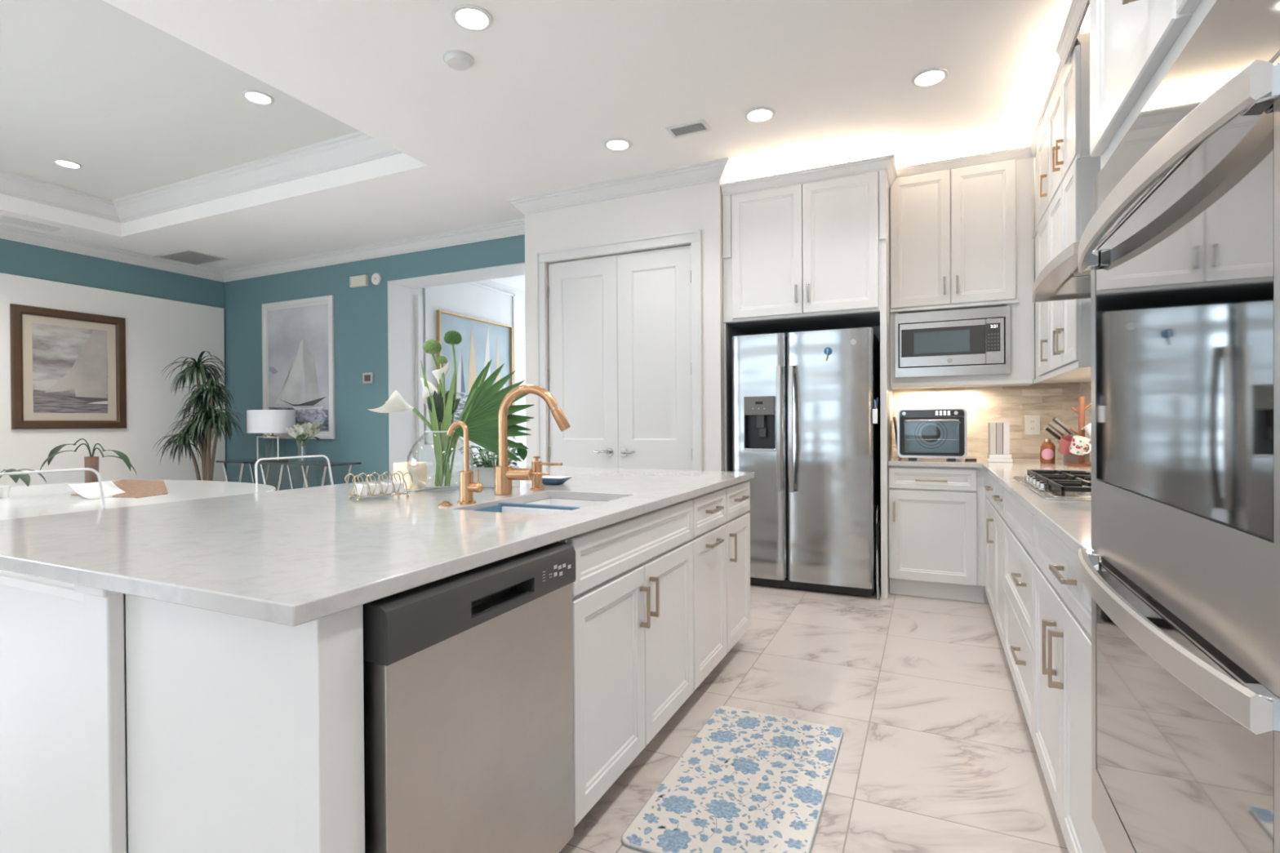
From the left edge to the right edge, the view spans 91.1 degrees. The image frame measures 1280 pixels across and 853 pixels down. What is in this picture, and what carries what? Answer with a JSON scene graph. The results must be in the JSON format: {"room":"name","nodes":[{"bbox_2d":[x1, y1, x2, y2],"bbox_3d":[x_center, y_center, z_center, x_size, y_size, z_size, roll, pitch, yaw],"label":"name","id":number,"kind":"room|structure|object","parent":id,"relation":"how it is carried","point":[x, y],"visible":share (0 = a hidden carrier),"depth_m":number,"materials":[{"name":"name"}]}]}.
{"room":"kitchen","nodes":[
{"label":"kitchen","id":0,"kind":"room"},
{"bbox_2d":[0,238,226,465],"bbox_3d":[-7.141,-0.323,3.703,0.300,3.050,9.716,0,0,25],"label":"wall","id":1,"kind":"structure","parent":0,"point":[16,258],"depth_m":6.61,"materials":[{"name":"teal paint"}]},
{"bbox_2d":[9,303,126,429],"bbox_3d":[-5.717,-0.567,6.316,0.034,1.180,0.920,0,0,25],"label":"framed picture","id":2,"kind":"object","parent":1,"relation":"attached to","point":[68,368],"visible":1,"depth_m":6.28,"materials":[{"name":"brown wood"}]},
{"bbox_2d":[31,323,107,413],"bbox_3d":[-5.724,-0.567,6.319,0.002,0.866,0.606,0,0,25],"label":"print","id":3,"kind":"object","parent":2,"relation":"attached to","point":[69,362],"depth_m":6.30,"materials":[{"name":"grey paper"}]},
{"bbox_2d":[0,272,225,486],"bbox_3d":[-6.071,-0.123,5.622,0.025,2.614,4.596,0,0,25],"label":"wall panel","id":4,"kind":"object","parent":1,"relation":"attached to","point":[159,331],"depth_m":6.81,"materials":[{"name":"white"}]},
{"bbox_2d":[0,0,359,199],"bbox_3d":[-2.243,-2.227,3.445,9.415,0.100,14.000,0,0,25],"label":"ceiling","id":5,"kind":"structure","parent":0,"point":[94,85],"depth_m":4.27,"materials":[{"name":"white paint"}]},
{"bbox_2d":[241,89,274,105],"bbox_3d":[-2.525,-2.174,4.150,0.184,0.010,0.184,0,0,25],"label":"recessed light","id":6,"kind":"object","parent":5,"relation":"in","point":[254,96],"visible":1,"depth_m":4.15,"materials":[{"name":"white"}]},
{"bbox_2d":[224,234,524,490],"bbox_3d":[-2.088,-0.371,6.524,6.495,3.050,0.355,0,0,25],"label":"wall","id":7,"kind":"structure","parent":0,"point":[360,313],"depth_m":6.87,"materials":[{"name":"teal paint"}]},
{"bbox_2d":[0,218,524,282],"bbox_3d":[-4.917,-1.800,2.466,4.785,0.110,9.366,0,0,25],"label":"trim","id":8,"kind":"structure","parent":7,"relation":"attached to","point":[513,228],"depth_m":6.53,"materials":[{"name":"white"}]},
{"bbox_2d":[262,294,335,439],"bbox_3d":[-3.911,-0.651,7.154,1.180,1.585,0.029,0,0,25],"label":"framed picture","id":9,"kind":"object","parent":7,"relation":"attached to","point":[298,345],"visible":0.91,"depth_m":7.12,"materials":[{"name":"white"}]},
{"bbox_2d":[349,274,368,288],"bbox_3d":[-3.009,-1.555,6.719,0.242,0.117,0.046,0,0,25],"label":"door chime","id":10,"kind":"object","parent":7,"relation":"attached to","point":[359,281],"visible":1,"depth_m":6.69,"materials":[{"name":"beige plastic"}]},
{"bbox_2d":[387,262,524,478],"bbox_3d":[-1.605,-0.188,6.358,2.060,2.680,0.464,0,0,25],"label":"trim","id":11,"kind":"structure","parent":7,"relation":"attached to","point":[405,308],"depth_m":6.72,"materials":[{"name":"white"}]},
{"bbox_2d":[414,280,526,474],"bbox_3d":[-1.778,-0.386,8.769,0.200,3.050,3.979,0,0,25],"label":"wall","id":12,"kind":"structure","parent":0,"point":[465,299],"depth_m":7.88,"materials":[{"name":"white"}]},
{"bbox_2d":[423,281,515,444],"bbox_3d":[-1.701,-0.814,8.674,0.022,2.005,3.480,0,0,25],"label":"trim","id":13,"kind":"structure","parent":12,"relation":"attached to","point":[470,282],"depth_m":7.59,"materials":[{"name":"white"}]},
{"bbox_2d":[436,310,513,424],"bbox_3d":[-2.040,-0.679,7.912,0.044,1.350,1.410,0,0,25],"label":"framed picture","id":14,"kind":"object","parent":12,"relation":"attached to","point":[482,341],"visible":0.5,"depth_m":7.81,"materials":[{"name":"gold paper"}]},
{"bbox_2d":[0,0,1089,291],"bbox_3d":[-2.242,-2.027,3.447,9.415,0.300,14.000,0,0,25],"label":"ceiling","id":15,"kind":"structure","parent":0,"point":[548,82],"depth_m":3.55,"materials":[{"name":"white"}]},
{"bbox_2d":[0,214,61,231],"bbox_3d":[-5.646,-1.864,5.737,0.180,0.011,0.490,0,0,25],"label":"ceiling vent","id":16,"kind":"object","parent":15,"relation":"in","point":[2,218],"visible":1,"depth_m":5.76,"materials":[{"name":"white"}]},
{"bbox_2d":[153,248,228,265],"bbox_3d":[-4.989,-1.876,6.976,0.610,0.010,0.430,0,0,25],"label":"ceiling vent","id":17,"kind":"object","parent":15,"relation":"in","point":[185,256],"visible":1,"depth_m":6.97,"materials":[{"name":"white"}]},
{"bbox_2d":[0,131,402,222],"bbox_3d":[-4.529,-2.076,2.789,3.961,0.165,5.685,0,0,25],"label":"trim","id":18,"kind":"structure","parent":15,"relation":"attached to","point":[356,148],"depth_m":5.41,"materials":[{"name":"white"}]},
{"bbox_2d":[442,49,474,71],"bbox_3d":[-0.930,-1.866,3.215,0.156,0.034,0.156,0,0,25],"label":"smoke detector","id":19,"kind":"object","parent":15,"relation":"attached to","point":[456,60],"visible":1,"depth_m":3.18,"materials":[{"name":"white"}]},
{"bbox_2d":[451,4,492,31],"bbox_3d":[-0.773,-1.877,2.888,0.184,0.010,0.184,0,0,25],"label":"recessed light","id":20,"kind":"object","parent":15,"relation":"in","point":[468,17],"visible":1,"depth_m":2.88,"materials":[{"name":"white"}]},
{"bbox_2d":[604,137,631,151],"bbox_3d":[-0.149,-1.889,4.208,0.184,0.010,0.184,0,0,25],"label":"recessed light","id":21,"kind":"object","parent":15,"relation":"in","point":[616,144],"visible":1,"depth_m":4.20,"materials":[{"name":"white"}]},
{"bbox_2d":[665,119,711,138],"bbox_3d":[0.309,-1.891,3.990,0.255,0.010,0.150,0,0,25],"label":"ceiling vent","id":22,"kind":"object","parent":15,"relation":"in","point":[695,127],"visible":1,"depth_m":3.98,"materials":[{"name":"white"}]},
{"bbox_2d":[744,106,775,122],"bbox_3d":[0.728,-1.892,3.812,0.184,0.010,0.184,0,0,25],"label":"recessed light","id":23,"kind":"object","parent":15,"relation":"in","point":[760,114],"visible":1,"depth_m":3.81,"materials":[{"name":"white"}]},
{"bbox_2d":[911,67,948,87],"bbox_3d":[1.574,-1.895,3.409,0.184,0.010,0.184,0,0,25],"label":"recessed light","id":24,"kind":"object","parent":15,"relation":"in","point":[930,77],"visible":1,"depth_m":3.40,"materials":[{"name":"white"}]},
{"bbox_2d":[524,180,724,471],"bbox_3d":[0.821,-0.392,7.111,1.710,3.050,4.800,0,0,25],"label":"wall","id":25,"kind":"structure","parent":0,"point":[696,206],"depth_m":4.78,"materials":[{"name":"white"}]},
{"bbox_2d":[547,255,617,468],"bbox_3d":[-0.475,-0.105,5.085,0.644,2.495,0.092,0,0,25],"label":"door","id":26,"kind":"structure","parent":25,"relation":"in","point":[583,371],"depth_m":5.09,"materials":[{"name":"white"}]},
{"bbox_2d":[536,229,702,471],"bbox_3d":[-0.198,-0.148,4.928,1.445,2.600,0.022,0,0,25],"label":"trim","id":27,"kind":"structure","parent":25,"relation":"attached to","point":[694,237],"depth_m":4.79,"materials":[{"name":"white"}]},
{"bbox_2d":[507,157,745,215],"bbox_3d":[-0.059,-1.846,5.222,1.910,0.110,0.855,0,0,25],"label":"trim","id":28,"kind":"structure","parent":25,"relation":"attached to","point":[723,170],"depth_m":4.80,"materials":[{"name":"white"}]},
{"bbox_2d":[617,245,692,470],"bbox_3d":[0.106,-0.107,4.816,0.631,2.495,0.092,0,0,25],"label":"door","id":29,"kind":"structure","parent":25,"relation":"in","point":[655,389],"depth_m":4.82,"materials":[{"name":"white"}]},
{"bbox_2d":[560,575,1068,852],"bbox_3d":[-2.222,1.223,3.466,9.415,0.100,14.000,0,0,25],"label":"floor","id":30,"kind":"structure","parent":0,"point":[937,753],"depth_m":2.49,"materials":[{"name":"tile"}]},
{"bbox_2d":[0,467,106,509],"bbox_3d":[-1.918,0.667,2.096,0.448,1.025,0.440,0,0,25],"label":"stool","id":31,"kind":"object","parent":30,"relation":"on","point":[95,472],"visible":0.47,"depth_m":2.28,"materials":[{"name":"white"}]},
{"bbox_2d":[0,480,275,519],"bbox_3d":[-3.602,0.804,3.826,2.300,0.750,2.160,0,0,25],"label":"dining table","id":32,"kind":"object","parent":30,"relation":"on","point":[42,500],"visible":0.44,"depth_m":3.79,"materials":[{"name":"white"}]},
{"bbox_2d":[0,468,46,497],"bbox_3d":[-3.886,0.347,3.788,0.425,0.166,0.435,0,0,25],"label":"table plant","id":33,"kind":"object","parent":32,"relation":"on","point":[4,490],"visible":0.81,"depth_m":3.79,"materials":[{"name":"green plant"}]},
{"bbox_2d":[71,479,168,497],"bbox_3d":[-3.416,0.406,4.123,0.472,0.039,1.154,-1,0,-39],"label":"placemat","id":34,"kind":"object","parent":32,"relation":"on","point":[132,488],"visible":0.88,"depth_m":4.10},
{"bbox_2d":[39,438,137,483],"bbox_3d":[-3.500,0.251,3.988,0.501,0.351,0.186,0,0,-17],"label":"table plant","id":35,"kind":"object","parent":34,"relation":"on","point":[91,461],"visible":0.87,"depth_m":3.98,"materials":[{"name":"green plant"}]},
{"bbox_2d":[68,480,124,499],"bbox_3d":[-3.301,0.387,3.849,0.310,0.076,0.240,0,0,25],"label":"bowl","id":36,"kind":"object","parent":34,"relation":"on","point":[91,491],"visible":0.84,"depth_m":3.85,"materials":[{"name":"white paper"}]},
{"bbox_2d":[151,351,243,480],"bbox_3d":[-4.660,0.187,6.698,0.991,1.962,0.720,0,0,25],"label":"dracaena plant","id":37,"kind":"object","parent":30,"relation":"on","point":[209,420],"visible":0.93,"depth_m":6.61,"materials":[{"name":"green plant"}]},
{"bbox_2d":[124,594,364,852],"bbox_3d":[-0.732,0.737,1.143,0.555,0.882,0.097,0,0,25],"label":"end panel","id":38,"kind":"object","parent":30,"relation":"on","point":[244,735],"visible":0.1,"depth_m":1.07,"materials":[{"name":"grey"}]},
{"bbox_2d":[0,497,550,852],"bbox_3d":[-0.772,0.729,2.508,0.685,0.882,2.610,0,0,25],"label":"kitchen island","id":39,"kind":"object","parent":30,"relation":"on","point":[64,748],"visible":0.18,"depth_m":1.33,"materials":[{"name":"wood"}]},
{"bbox_2d":[0,465,754,626],"bbox_3d":[-0.656,0.272,2.456,1.554,0.032,2.659,0,0,25],"label":"island countertop","id":40,"kind":"structure","parent":39,"relation":"on","point":[299,556],"depth_m":1.47,"materials":[{"name":"white stone"}]},
{"bbox_2d":[344,471,413,502],"bbox_3d":[-0.934,0.212,2.249,0.208,0.091,0.101,-1,0,-40],"label":"wire rack","id":41,"kind":"object","parent":40,"relation":"on","point":[383,474],"visible":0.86,"depth_m":2.23,"materials":[{"name":"gold metal"}]},
{"bbox_2d":[404,485,440,491],"bbox_3d":[-0.933,0.254,2.573,0.180,0.005,0.160,0,0,25],"label":"glass tray","id":42,"kind":"object","parent":40,"relation":"on","point":[415,489],"visible":0.37,"depth_m":2.52,"materials":[{"name":"white"}]},
{"bbox_2d":[393,462,427,488],"bbox_3d":[-0.940,0.199,2.571,0.100,0.101,0.100,0,0,25],"label":"candle","id":43,"kind":"object","parent":42,"relation":"on","point":[419,470],"visible":0.77,"depth_m":2.53,"materials":[{"name":"beige wax"}]},
{"bbox_2d":[406,393,473,492],"bbox_3d":[-0.791,0.062,2.489,0.254,0.388,0.254,0,0,25],"label":"glass vase","id":44,"kind":"object","parent":40,"relation":"on","point":[445,491],"depth_m":2.47,"materials":[{"name":"clear glass"}]},
{"bbox_2d":[367,390,450,486],"bbox_3d":[-0.901,0.048,2.439,0.297,0.380,0.109,0,0,-1],"label":"calla lily","id":45,"kind":"object","parent":44,"relation":"in","point":[396,402],"visible":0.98,"depth_m":2.43,"materials":[{"name":"white"}]},
{"bbox_2d":[420,377,449,486],"bbox_3d":[-0.823,0.020,2.506,0.127,0.433,0.086,0,0,36],"label":"calla lily","id":46,"kind":"object","parent":44,"relation":"in","point":[425,393],"visible":0.44,"depth_m":2.49,"materials":[{"name":"white"}]},
{"bbox_2d":[422,339,448,453],"bbox_3d":[-0.813,-0.055,2.484,0.092,0.582,0.070,0,0,25],"label":"flower","id":47,"kind":"object","parent":44,"relation":"in","point":[432,347],"visible":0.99,"depth_m":2.47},
{"bbox_2d":[431,362,449,486],"bbox_3d":[-0.791,-0.010,2.499,0.066,0.493,0.068,0,0,25],"label":"calla lily","id":48,"kind":"object","parent":44,"relation":"in","point":[437,374],"visible":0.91,"depth_m":2.48,"materials":[{"name":"white"}]},
{"bbox_2d":[427,390,460,486],"bbox_3d":[-0.775,0.044,2.488,0.129,0.384,0.011,0,0,0],"label":"plant","id":49,"kind":"object","parent":44,"relation":"in","point":[437,399],"visible":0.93,"depth_m":2.48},
{"bbox_2d":[435,366,455,484],"bbox_3d":[-0.767,-0.006,2.476,0.082,0.464,0.005,0,0,0],"label":"leaf blade","id":50,"kind":"object","parent":44,"relation":"in","point":[444,437],"visible":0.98,"depth_m":2.48,"materials":[{"name":"plant"}]},
{"bbox_2d":[435,330,462,485],"bbox_3d":[-0.755,-0.072,2.495,0.105,0.618,0.071,0,0,25],"label":"flower","id":51,"kind":"object","parent":44,"relation":"in","point":[451,337],"visible":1,"depth_m":2.48,"materials":[{"name":"green plant"}]},
{"bbox_2d":[434,360,488,483],"bbox_3d":[-0.707,-0.017,2.486,0.221,0.485,0.005,0,0,0],"label":"leaf blade","id":52,"kind":"object","parent":44,"relation":"in","point":[478,385],"visible":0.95,"depth_m":2.49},
{"bbox_2d":[440,406,531,486],"bbox_3d":[-0.612,0.080,2.469,0.368,0.313,0.024,0,0,4],"label":"palm leaf","id":53,"kind":"object","parent":44,"relation":"in","point":[483,430],"visible":0.87,"depth_m":2.47,"materials":[{"name":"plant"}]},
{"bbox_2d":[448,359,534,486],"bbox_3d":[-0.591,-0.015,2.486,0.349,0.502,0.010,0,0,1],"label":"palm leaf","id":54,"kind":"object","parent":44,"relation":"in","point":[486,398],"visible":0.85,"depth_m":2.49,"materials":[{"name":"plant"}]},
{"bbox_2d":[446,420,483,504],"bbox_3d":[-0.588,0.118,2.103,0.148,0.277,0.062,0,0,25],"label":"water tap","id":55,"kind":"object","parent":40,"relation":"on","point":[467,486],"visible":1,"depth_m":2.08,"materials":[{"name":"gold metal"}]},
{"bbox_2d":[469,465,519,488],"bbox_3d":[-0.619,0.212,2.670,0.180,0.084,0.120,0,0,25],"label":"planter box","id":56,"kind":"object","parent":40,"relation":"on","point":[486,475],"visible":0.38,"depth_m":2.62,"materials":[{"name":"white ceramic"}]},
{"bbox_2d":[457,442,527,467],"bbox_3d":[-0.619,0.127,2.665,0.295,0.120,0.266,0,0,-23],"label":"plant","id":57,"kind":"object","parent":56,"relation":"in","point":[522,453],"visible":0.56,"depth_m":2.61,"materials":[{"name":"plant"}]},
{"bbox_2d":[494,384,570,494],"bbox_3d":[-0.406,0.048,2.347,0.292,0.413,0.067,0,0,10],"label":"kitchen faucet","id":58,"kind":"object","parent":40,"relation":"on","point":[504,473],"visible":1,"depth_m":2.34,"materials":[{"name":"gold metal"}]},
{"bbox_2d":[529,456,562,490],"bbox_3d":[-0.374,0.186,2.501,0.147,0.134,0.058,0,0,25],"label":"soap dispenser","id":59,"kind":"object","parent":40,"relation":"on","point":[536,465],"visible":0.95,"depth_m":2.50,"materials":[{"name":"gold metal"}]},
{"bbox_2d":[542,475,572,484],"bbox_3d":[-0.379,0.236,2.746,0.144,0.030,0.110,0,0,25],"label":"soap dish","id":60,"kind":"object","parent":40,"relation":"on","point":[548,480],"visible":0.82,"depth_m":2.71,"materials":[{"name":"blue ceramic"}]},
{"bbox_2d":[524,497,606,542],"bbox_3d":[-0.309,0.391,2.153,0.395,0.206,0.600,0,0,25],"label":"sink","id":61,"kind":"object","parent":40,"relation":"in","point":[563,502],"visible":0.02,"depth_m":2.45,"materials":[{"name":"metal"}]},
{"bbox_2d":[471,502,583,515],"bbox_3d":[-0.374,0.377,2.014,0.368,0.220,0.264,0,0,25],"label":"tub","id":62,"kind":"object","parent":61,"relation":"in","point":[503,507],"visible":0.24,"depth_m":2.13,"materials":[{"name":"blue plastic"}]},
{"bbox_2d":[215,458,361,490],"bbox_3d":[-3.829,0.772,6.797,1.830,0.789,0.380,0,0,25],"label":"console table","id":63,"kind":"object","parent":30,"relation":"on","point":[308,463],"visible":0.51,"depth_m":6.71,"materials":[{"name":"metal"}]},
{"bbox_2d":[246,409,295,462],"bbox_3d":[-4.032,0.100,6.863,0.550,0.556,0.412,0,0,25],"label":"table lamp","id":64,"kind":"object","parent":63,"relation":"on","point":[258,421],"visible":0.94,"depth_m":6.68,"materials":[{"name":"white"}]},
{"bbox_2d":[254,454,333,493],"bbox_3d":[-1.501,0.659,2.995,0.448,1.025,0.440,0,0,25],"label":"stool","id":65,"kind":"object","parent":30,"relation":"on","point":[319,455],"visible":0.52,"depth_m":3.05,"materials":[{"name":"white"}]},
{"bbox_2d":[363,541,575,852],"bbox_3d":[-0.571,0.729,1.481,0.615,0.852,0.629,0,0,25],"label":"dishwasher","id":66,"kind":"object","parent":30,"relation":"on","point":[468,675],"visible":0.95,"depth_m":1.28,"materials":[{"name":"silver metal"}]},
{"bbox_2d":[560,499,693,827],"bbox_3d":[-0.247,0.682,2.228,0.653,0.787,0.943,0,0,25],"label":"base cabinet","id":67,"kind":"object","parent":30,"relation":"on","point":[633,586],"visible":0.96,"depth_m":1.99,"materials":[{"name":"white wood"}]},
{"bbox_2d":[688,488,726,690],"bbox_3d":[0.046,0.676,2.860,0.653,0.787,0.448,0,0,25],"label":"base cabinet","id":68,"kind":"object","parent":30,"relation":"on","point":[708,540],"visible":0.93,"depth_m":2.72,"materials":[{"name":"white wood"}]},
{"bbox_2d":[621,706,843,852],"bbox_3d":[0.358,1.160,2.076,0.501,0.010,0.936,0,0,25],"label":"kitchen mat","id":69,"kind":"object","parent":30,"relation":"on","point":[748,781],"visible":1,"depth_m":2.00,"materials":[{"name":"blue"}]},
{"bbox_2d":[722,480,750,653],"bbox_3d":[0.231,0.673,3.259,0.653,0.787,0.427,0,0,25],"label":"base cabinet","id":70,"kind":"object","parent":30,"relation":"on","point":[737,523],"visible":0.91,"depth_m":3.13,"materials":[{"name":"white wood"}]},
{"bbox_2d":[732,327,879,596],"bbox_3d":[1.226,0.245,4.612,0.967,1.800,0.725,0,0,25],"label":"refrigerator","id":71,"kind":"object","parent":30,"relation":"on","point":[802,420],"visible":0.99,"depth_m":4.31,"materials":[{"name":"grey metal"}]},
{"bbox_2d":[720,154,897,599],"bbox_3d":[1.282,-0.313,4.664,1.176,2.915,0.735,0,0,25],"label":"tall cabinet","id":72,"kind":"object","parent":30,"relation":"on","point":[807,250],"visible":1,"depth_m":4.37,"materials":[{"name":"white wood"}]},
{"bbox_2d":[875,504,879,599],"bbox_3d":[1.608,0.840,4.242,0.028,0.607,0.253,0,0,22],"label":"step stool","id":73,"kind":"object","parent":30,"relation":"on","point":[877,521],"visible":1,"depth_m":4.19,"materials":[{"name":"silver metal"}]},
{"bbox_2d":[888,466,988,603],"bbox_3d":[2.329,0.701,4.235,1.182,0.880,0.648,0,0,25],"label":"base cabinet","id":74,"kind":"object","parent":30,"relation":"on","point":[937,515],"visible":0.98,"depth_m":4.11,"materials":[{"name":"white wood"}]},
{"bbox_2d":[888,456,1093,555],"bbox_3d":[1.707,0.254,2.891,1.187,0.032,3.609,0,0,25],"label":"countertop","id":75,"kind":"structure","parent":74,"relation":"on","point":[1070,521],"depth_m":2.20,"materials":[{"name":"white stone"}]},
{"bbox_2d":[897,408,967,460],"bbox_3d":[2.009,0.053,4.326,0.422,0.347,0.381,0,0,25],"label":"countertop oven","id":76,"kind":"object","parent":75,"relation":"on","point":[921,433],"visible":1,"depth_m":4.31,"materials":[{"name":"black metal"}]},
{"bbox_2d":[986,457,1012,462],"bbox_3d":[2.335,0.216,4.078,0.135,0.022,0.160,0,0,25],"label":"box","id":77,"kind":"object","parent":75,"relation":"on","point":[989,460],"visible":0.83,"depth_m":4.01,"materials":[{"name":"white cardboard"}]},
{"bbox_2d":[987,453,1011,458],"bbox_3d":[2.335,0.191,4.078,0.125,0.026,0.150,0,0,25],"label":"box","id":78,"kind":"object","parent":77,"relation":"on","point":[989,455],"visible":0.91,"depth_m":4.01,"materials":[{"name":"white cardboard"}]},
{"bbox_2d":[987,422,995,453],"bbox_3d":[2.297,0.076,4.094,0.034,0.199,0.140,0,0,25],"label":"cookbook","id":79,"kind":"object","parent":78,"relation":"on","point":[991,426],"visible":1,"depth_m":4.03,"materials":[{"name":"grey"}]},
{"bbox_2d":[995,422,1002,453],"bbox_3d":[2.331,0.076,4.079,0.034,0.199,0.140,0,0,25],"label":"cookbook","id":80,"kind":"object","parent":78,"relation":"on","point":[998,425],"visible":0.81,"depth_m":4.02,"materials":[{"name":"grey"}]},
{"bbox_2d":[1002,422,1009,453],"bbox_3d":[2.366,0.076,4.063,0.034,0.199,0.140,0,0,25],"label":"cookbook","id":81,"kind":"object","parent":78,"relation":"on","point":[1006,426],"visible":0.85,"depth_m":4.00,"materials":[{"name":"white"}]},
{"bbox_2d":[1040,438,1055,463],"bbox_3d":[2.522,0.151,3.880,0.080,0.152,0.081,0,0,25],"label":"bottle","id":82,"kind":"object","parent":75,"relation":"on","point":[1047,448],"visible":1,"depth_m":3.85,"materials":[{"name":"brown"}]},
{"bbox_2d":[1013,469,1091,501],"bbox_3d":[1.787,0.218,2.414,0.520,0.044,0.910,0,0,25],"label":"gas cooktop","id":83,"kind":"object","parent":75,"relation":"in","point":[1067,485],"visible":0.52,"depth_m":2.34,"materials":[{"name":"silver metal"}]},
{"bbox_2d":[1057,431,1089,464],"bbox_3d":[2.610,0.128,3.779,0.144,0.199,0.110,0,0,25],"label":"knife block","id":84,"kind":"object","parent":75,"relation":"on","point":[1066,458],"visible":0.32,"depth_m":3.73,"materials":[{"name":"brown wood"}]},
{"bbox_2d":[1066,396,1091,466],"bbox_3d":[2.551,0.028,3.623,0.150,0.400,0.150,0,0,25],"label":"mug tree","id":85,"kind":"object","parent":75,"relation":"on","point":[1081,412],"visible":0.81,"depth_m":3.61,"materials":[{"name":"red wood"}]},
{"bbox_2d":[1057,435,1072,454],"bbox_3d":[2.539,0.111,3.724,0.092,0.113,0.122,0,0,25],"label":"mug","id":86,"kind":"object","parent":85,"relation":"hanging from","point":[1065,441],"visible":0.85,"depth_m":3.71,"materials":[{"name":"red"}]},
{"bbox_2d":[1068,435,1091,455],"bbox_3d":[2.496,0.107,3.562,0.100,0.111,0.108,0,0,25],"label":"mug","id":87,"kind":"object","parent":85,"relation":"hanging from","point":[1079,445],"visible":1,"depth_m":3.54,"materials":[{"name":"white ceramic"}]},
{"bbox_2d":[1069,438,1087,453],"bbox_3d":[2.498,0.105,3.565,0.084,0.095,0.091,0,0,-16],"label":"print","id":88,"kind":"object","parent":87,"relation":"attached to","point":[1077,446],"depth_m":3.54,"materials":[{"name":"teal"}]},
{"bbox_2d":[1068,437,1088,450],"bbox_3d":[2.494,0.103,3.570,0.090,0.080,0.090,0,0,25],"label":"print","id":89,"kind":"object","parent":87,"relation":"attached to","point":[1077,443],"depth_m":3.54,"materials":[{"name":"red"}]},
{"bbox_2d":[984,471,995,620],"bbox_3d":[2.311,0.705,3.556,0.643,0.880,0.615,0,0,25],"label":"base cabinet","id":90,"kind":"object","parent":30,"relation":"on","point":[989,481],"visible":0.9,"depth_m":3.67,"materials":[{"name":"white wood"}]},
{"bbox_2d":[991,479,1005,648],"bbox_3d":[2.080,0.709,3.058,0.643,0.880,0.478,0,0,25],"label":"base cabinet","id":91,"kind":"object","parent":30,"relation":"on","point":[998,497],"visible":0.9,"depth_m":3.20,"materials":[{"name":"white wood"}]},
{"bbox_2d":[1003,488,1035,740],"bbox_3d":[1.784,0.715,2.419,0.643,0.880,0.928,0,0,25],"label":"base cabinet","id":92,"kind":"object","parent":30,"relation":"on","point":[1019,561],"visible":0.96,"depth_m":2.43,"materials":[{"name":"white wood"}]},
{"bbox_2d":[1032,515,1102,852],"bbox_3d":[1.391,0.722,1.572,0.643,0.880,0.936,0,0,25],"label":"base cabinet","id":93,"kind":"object","parent":30,"relation":"on","point":[1061,602],"visible":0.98,"depth_m":1.62,"materials":[{"name":"white wood"}]},
{"bbox_2d":[1089,0,1216,852],"bbox_3d":[1.004,-0.308,0.776,0.670,2.955,0.927,0,0,25],"label":"tall cabinet","id":94,"kind":"object","parent":30,"relation":"on","point":[1134,44],"visible":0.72,"depth_m":1.04,"materials":[{"name":"white wood"}]},
{"bbox_2d":[1077,0,1279,852],"bbox_3d":[0.946,0.147,0.761,0.624,1.235,0.750,0,0,25],"label":"double wall oven","id":95,"kind":"object","parent":94,"relation":"in","point":[1181,575],"visible":1,"depth_m":0.73,"materials":[{"name":"silver metal"}]},
{"bbox_2d":[892,158,1039,458],"bbox_3d":[2.053,-0.386,4.810,2.680,3.050,0.150,0,0,25],"label":"wall","id":96,"kind":"structure","parent":0,"point":[1034,158],"depth_m":4.39,"materials":[{"name":"white"}]},
{"bbox_2d":[889,146,1034,389],"bbox_3d":[2.239,-1.051,4.413,0.880,1.542,0.373,0,0,25],"label":"upper cabinet","id":97,"kind":"object","parent":96,"relation":"attached to","point":[962,228],"visible":0.98,"depth_m":4.26,"materials":[{"name":"white wood"}]},
{"bbox_2d":[894,306,1009,377],"bbox_3d":[2.187,-0.573,4.427,0.704,0.447,0.318,0,0,25],"label":"microwave","id":98,"kind":"object","parent":97,"relation":"in","point":[968,341],"visible":1,"depth_m":4.28,"materials":[{"name":"silver metal"}]},
{"bbox_2d":[1024,415,1039,434],"bbox_3d":[2.747,-0.010,4.391,0.090,0.135,0.007,0,0,25],"label":"wall outlet","id":99,"kind":"object","parent":96,"relation":"attached to","point":[1032,422],"visible":1,"depth_m":4.39,"materials":[{"name":"white plastic"}]},
{"bbox_3d":[1.093,-0.351,-0.149,0.250,3.050,9.655,0,0,25],"label":"wall","id":100,"kind":"structure","parent":0,"visible":0},
{"bbox_2d":[893,382,1091,462],"bbox_3d":[1.709,-0.185,2.893,1.192,0.845,3.621,0,0,25],"label":"wall","id":101,"kind":"structure","parent":100,"relation":"attached to","point":[983,406],"depth_m":4.45,"materials":[{"name":"tile"}]},
{"bbox_2d":[1029,102,1090,383],"bbox_3d":[2.548,-1.048,3.743,0.347,1.544,0.648,0,0,25],"label":"upper cabinet","id":102,"kind":"object","parent":100,"relation":"attached to","point":[1039,144],"visible":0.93,"depth_m":3.74,"materials":[{"name":"white wood"}]},
{"bbox_2d":[1032,241,1094,302],"bbox_3d":[1.812,-1.226,2.370,0.518,1.318,0.925,0,0,25],"label":"range hood","id":103,"kind":"object","parent":100,"relation":"attached to","point":[1060,279],"visible":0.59,"depth_m":2.52,"materials":[{"name":"silver metal"}]},
{"bbox_2d":[1044,29,1100,377],"bbox_3d":[2.257,-1.042,3.115,0.347,1.544,0.733,0,0,25],"label":"upper cabinet","id":104,"kind":"object","parent":100,"relation":"attached to","point":[1073,172],"visible":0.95,"depth_m":3.01,"materials":[{"name":"white wood"}]},
{"bbox_2d":[1055,0,1089,67],"bbox_3d":[1.604,-1.762,2.107,0.046,0.094,2.000,0,0,25],"label":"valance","id":105,"kind":"object","parent":104,"relation":"attached to","point":[1077,11],"visible":1,"depth_m":2.78,"materials":[{"name":"wood"}]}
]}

